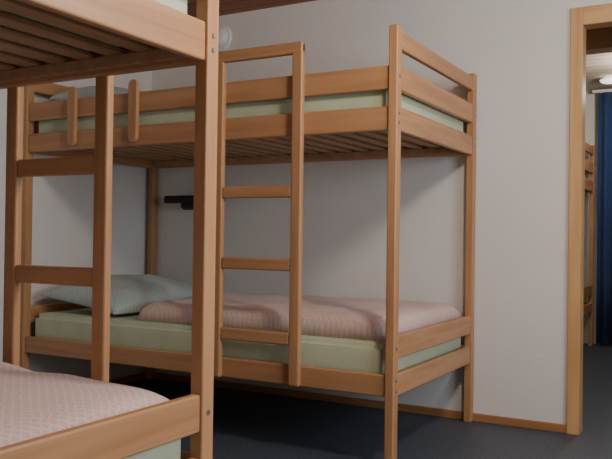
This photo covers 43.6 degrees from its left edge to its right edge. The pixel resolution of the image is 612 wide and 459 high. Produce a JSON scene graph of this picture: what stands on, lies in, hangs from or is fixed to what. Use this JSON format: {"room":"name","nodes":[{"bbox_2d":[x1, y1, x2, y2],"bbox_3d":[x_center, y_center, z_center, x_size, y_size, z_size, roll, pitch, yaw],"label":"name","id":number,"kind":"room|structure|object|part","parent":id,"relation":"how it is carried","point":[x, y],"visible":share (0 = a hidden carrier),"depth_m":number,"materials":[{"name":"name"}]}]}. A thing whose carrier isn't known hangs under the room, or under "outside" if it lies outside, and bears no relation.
{"room":"hostel dormitory room","nodes":[
{"label":"hostel dormitory room","id":0,"kind":"room"},
{"bbox_2d":[0,71,151,379],"bbox_3d":[-1.379,-0.192,4.423,0.100,2.280,8.360,0,-1,29],"label":"wall","id":1,"kind":"structure","parent":0,"point":[63,206],"depth_m":4.41,"materials":[{"name":"paint"}]},
{"bbox_2d":[109,372,145,383],"bbox_3d":[-2.189,0.903,2.887,0.014,0.040,4.721,0,-1,29],"label":"baseboard","id":2,"kind":"structure","parent":1,"relation":"attached to","point":[138,376],"depth_m":4.79,"materials":[{"name":"brown wood"}]},
{"bbox_2d":[187,0,315,17],"bbox_3d":[-0.152,-1.391,1.752,4.845,0.100,4.875,0,-1,29],"label":"ceiling","id":3,"kind":"structure","parent":0,"point":[226,7],"depth_m":4.49,"materials":[{"name":"brown wood"}]},
{"bbox_2d":[122,343,611,458],"bbox_3d":[0.672,1.015,3.247,4.845,0.100,8.360,0,-1,29],"label":"floor","id":4,"kind":"structure","parent":0,"point":[246,424],"depth_m":3.66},
{"bbox_2d":[0,0,218,458],"bbox_3d":[-1.402,0.043,1.973,2.134,1.763,1.068,0,-1,29],"label":"bunk bed","id":5,"kind":"object","parent":4,"relation":"on","point":[151,35],"visible":0.8,"depth_m":1.88,"materials":[{"name":"brown wood"}]},
{"bbox_2d":[0,0,186,62],"bbox_3d":[-1.397,-0.551,1.969,2.025,0.135,0.964,0,-1,29],"label":"mattress","id":6,"kind":"object","parent":5,"relation":"on","point":[180,5],"visible":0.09,"depth_m":1.84,"materials":[{"name":"fabric"}]},
{"bbox_3d":[-1.155,-0.466,2.404,2.052,0.096,0.026,0,-1,29],"label":"rail","id":7,"kind":"part","parent":5,"relation":"part of","materials":[{"name":"brown wood"}]},
{"bbox_2d":[124,439,180,458],"bbox_3d":[-1.411,0.496,1.959,2.025,0.148,0.964,0,-1,29],"label":"mattress","id":8,"kind":"object","parent":5,"relation":"on","point":[172,450],"visible":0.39,"depth_m":1.80,"materials":[{"name":"fabric"}]},
{"bbox_2d":[0,361,168,446],"bbox_3d":[-1.155,0.371,1.811,1.438,0.105,0.936,0,-1,29],"label":"duvet","id":9,"kind":"object","parent":8,"relation":"on","point":[33,404],"visible":0.82,"depth_m":1.70,"materials":[{"name":"pink fabric"}]},
{"bbox_3d":[-1.169,0.591,2.394,2.052,0.086,0.026,0,-1,29],"label":"rail","id":10,"kind":"part","parent":5,"relation":"part of","materials":[{"name":"brown wood"}]},
{"bbox_3d":[-0.251,0.057,1.887,0.038,1.763,0.048,0,-1,29],"label":"post","id":11,"kind":"part","parent":5,"relation":"part of","materials":[{"name":"brown wood"}]},
{"bbox_2d":[19,24,476,458],"bbox_3d":[-0.327,0.076,3.952,2.134,1.763,1.068,0,-1,29],"label":"bunk bed","id":12,"kind":"object","parent":4,"relation":"on","point":[281,138],"visible":0.81,"depth_m":3.38,"materials":[{"name":"brown wood"}]},
{"bbox_3d":[-1.478,0.062,4.038,0.038,1.763,0.048,0,-1,29],"label":"post","id":13,"kind":"part","parent":12,"relation":"part of","materials":[{"name":"brown wood"}]},
{"bbox_3d":[-0.987,0.077,4.909,0.038,1.763,0.048,0,-1,29],"label":"post","id":14,"kind":"part","parent":12,"relation":"part of","materials":[{"name":"brown wood"}]},
{"bbox_3d":[-0.575,0.610,3.519,2.052,0.086,0.026,0,-1,29],"label":"rail","id":15,"kind":"part","parent":12,"relation":"part of","materials":[{"name":"brown wood"}]},
{"bbox_3d":[-0.561,-0.447,3.529,2.052,0.096,0.026,0,-1,29],"label":"rail","id":16,"kind":"part","parent":12,"relation":"part of","materials":[{"name":"brown wood"}]},
{"bbox_3d":[-0.559,-0.609,3.531,2.052,0.095,0.026,0,-1,29],"label":"rail","id":17,"kind":"part","parent":12,"relation":"part of","materials":[{"name":"brown wood"}]},
{"bbox_2d":[35,308,460,373],"bbox_3d":[-0.326,0.530,3.955,2.025,0.148,0.964,0,-1,29],"label":"mattress","id":18,"kind":"object","parent":12,"relation":"on","point":[368,356],"visible":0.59,"depth_m":3.52,"materials":[{"name":"fabric"}]},
{"bbox_2d":[41,274,191,314],"bbox_3d":[-0.962,0.345,4.292,0.530,0.179,0.870,0,-1,29],"label":"pillow","id":19,"kind":"object","parent":18,"relation":"on","point":[128,293],"visible":0.66,"depth_m":4.03,"materials":[{"name":"white fabric"}]},
{"bbox_2d":[137,291,459,341],"bbox_3d":[-0.107,0.402,3.859,1.555,0.110,0.903,0,-1,29],"label":"duvet","id":20,"kind":"object","parent":18,"relation":"on","point":[337,317],"visible":0.69,"depth_m":3.46,"materials":[{"name":"pink fabric"}]},
{"bbox_2d":[39,90,462,147],"bbox_3d":[-0.312,-0.517,3.965,2.025,0.135,0.964,0,-1,29],"label":"mattress","id":21,"kind":"object","parent":12,"relation":"on","point":[374,98],"visible":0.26,"depth_m":3.39,"materials":[{"name":"fabric"}]},
{"bbox_2d":[50,86,142,100],"bbox_3d":[-0.978,-0.699,4.288,0.466,0.178,0.790,0,-1,29],"label":"pillow","id":22,"kind":"object","parent":21,"relation":"on","point":[89,91],"visible":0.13,"depth_m":4.01,"materials":[{"name":"white fabric"}]},
{"bbox_3d":[-0.070,-0.432,4.400,2.052,0.096,0.026,0,-1,29],"label":"rail","id":23,"kind":"part","parent":12,"relation":"part of","materials":[{"name":"brown wood"}]},
{"bbox_3d":[0.343,0.076,3.012,0.038,1.763,0.048,0,-1,29],"label":"post","id":24,"kind":"part","parent":12,"relation":"part of","materials":[{"name":"brown wood"}]},
{"bbox_3d":[0.834,0.091,3.883,0.038,1.763,0.048,0,-1,29],"label":"post","id":25,"kind":"part","parent":12,"relation":"part of","materials":[{"name":"brown wood"}]},
{"bbox_2d":[583,142,594,345],"bbox_3d":[1.350,0.127,6.794,2.134,1.763,1.068,0,-1,29],"label":"bunk bed","id":26,"kind":"object","parent":4,"relation":"on","point":[590,149],"visible":0.08,"depth_m":6.70,"materials":[{"name":"brown wood"}]},
{"bbox_3d":[2.511,0.142,6.725,0.038,1.763,0.048,0,-1,29],"label":"post","id":27,"kind":"part","parent":26,"relation":"part of","materials":[{"name":"brown wood"}]},
{"bbox_2d":[152,0,611,424],"bbox_3d":[1.029,-0.165,3.864,4.845,2.280,0.080,0,-1,29],"label":"wall","id":28,"kind":"structure","parent":0,"point":[518,51],"depth_m":3.98,"materials":[{"name":"paint"}]},
{"bbox_2d":[164,195,193,209],"bbox_3d":[-0.666,-0.166,4.701,0.440,0.083,0.125,0,-1,29],"label":"reading lamp","id":29,"kind":"object","parent":28,"relation":"attached to","point":[187,201],"visible":0.62,"depth_m":4.69,"materials":[{"name":"black plastic"}]},
{"bbox_2d":[218,25,231,51],"bbox_3d":[-0.535,-1.178,4.694,0.170,0.170,0.098,0,-1,29],"label":"wall lamp","id":30,"kind":"object","parent":28,"relation":"attached to","point":[225,34],"visible":0.52,"depth_m":4.66,"materials":[{"name":"white plastic"}]},
{"bbox_2d":[154,372,565,432],"bbox_3d":[0.109,0.947,4.309,2.620,0.040,0.014,0,-1,29],"label":"baseboard","id":31,"kind":"structure","parent":28,"relation":"attached to","point":[531,424],"depth_m":4.16,"materials":[{"name":"brown wood"}]},
{"bbox_2d":[566,3,611,434],"bbox_3d":[1.662,-0.040,3.494,0.873,2.040,0.098,0,-1,29],"label":"door frame","id":32,"kind":"structure","parent":28,"relation":"attached to","point":[576,29],"depth_m":3.65,"materials":[{"name":"brown wood"}]},
{"bbox_2d":[583,90,611,344],"bbox_3d":[2.715,-0.113,6.856,4.845,2.280,0.100,0,-1,29],"label":"wall","id":33,"kind":"structure","parent":0,"point":[591,110],"depth_m":6.89,"materials":[{"name":"paint"}]},
{"bbox_2d":[586,27,611,90],"bbox_3d":[1.900,-1.328,5.393,4.845,0.100,3.485,0,-1,29],"label":"ceiling","id":34,"kind":"structure","parent":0,"point":[597,65],"depth_m":6.06,"materials":[{"name":"white paint"}]},
{"bbox_2d":[586,27,611,54],"bbox_3d":[1.706,-1.219,5.050,4.645,0.130,0.150,0,-1,29],"label":"ceiling beam","id":35,"kind":"structure","parent":34,"relation":"attached to","point":[599,40],"depth_m":4.88,"materials":[{"name":"brown wood"}]},
{"bbox_2d":[600,75,611,83],"bbox_3d":[2.494,-1.231,6.299,0.140,0.061,0.140,0,-1,29],"label":"ceiling lamp","id":36,"kind":"object","parent":34,"relation":"attached to","point":[607,79],"depth_m":6.26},
{"bbox_2d":[592,89,611,343],"bbox_3d":[3.035,-0.113,6.512,1.150,2.242,0.083,0,-1,29],"label":"curtain","id":37,"kind":"object","parent":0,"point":[604,201],"visible":1,"depth_m":6.74,"materials":[{"name":"blue fabric"}]},
{"bbox_3d":[3.051,-1.220,6.525,1.150,0.027,0.040,0,-1,29],"label":"rail","id":38,"kind":"part","parent":37,"relation":"part of","materials":[{"name":"white plastic"}]}
]}

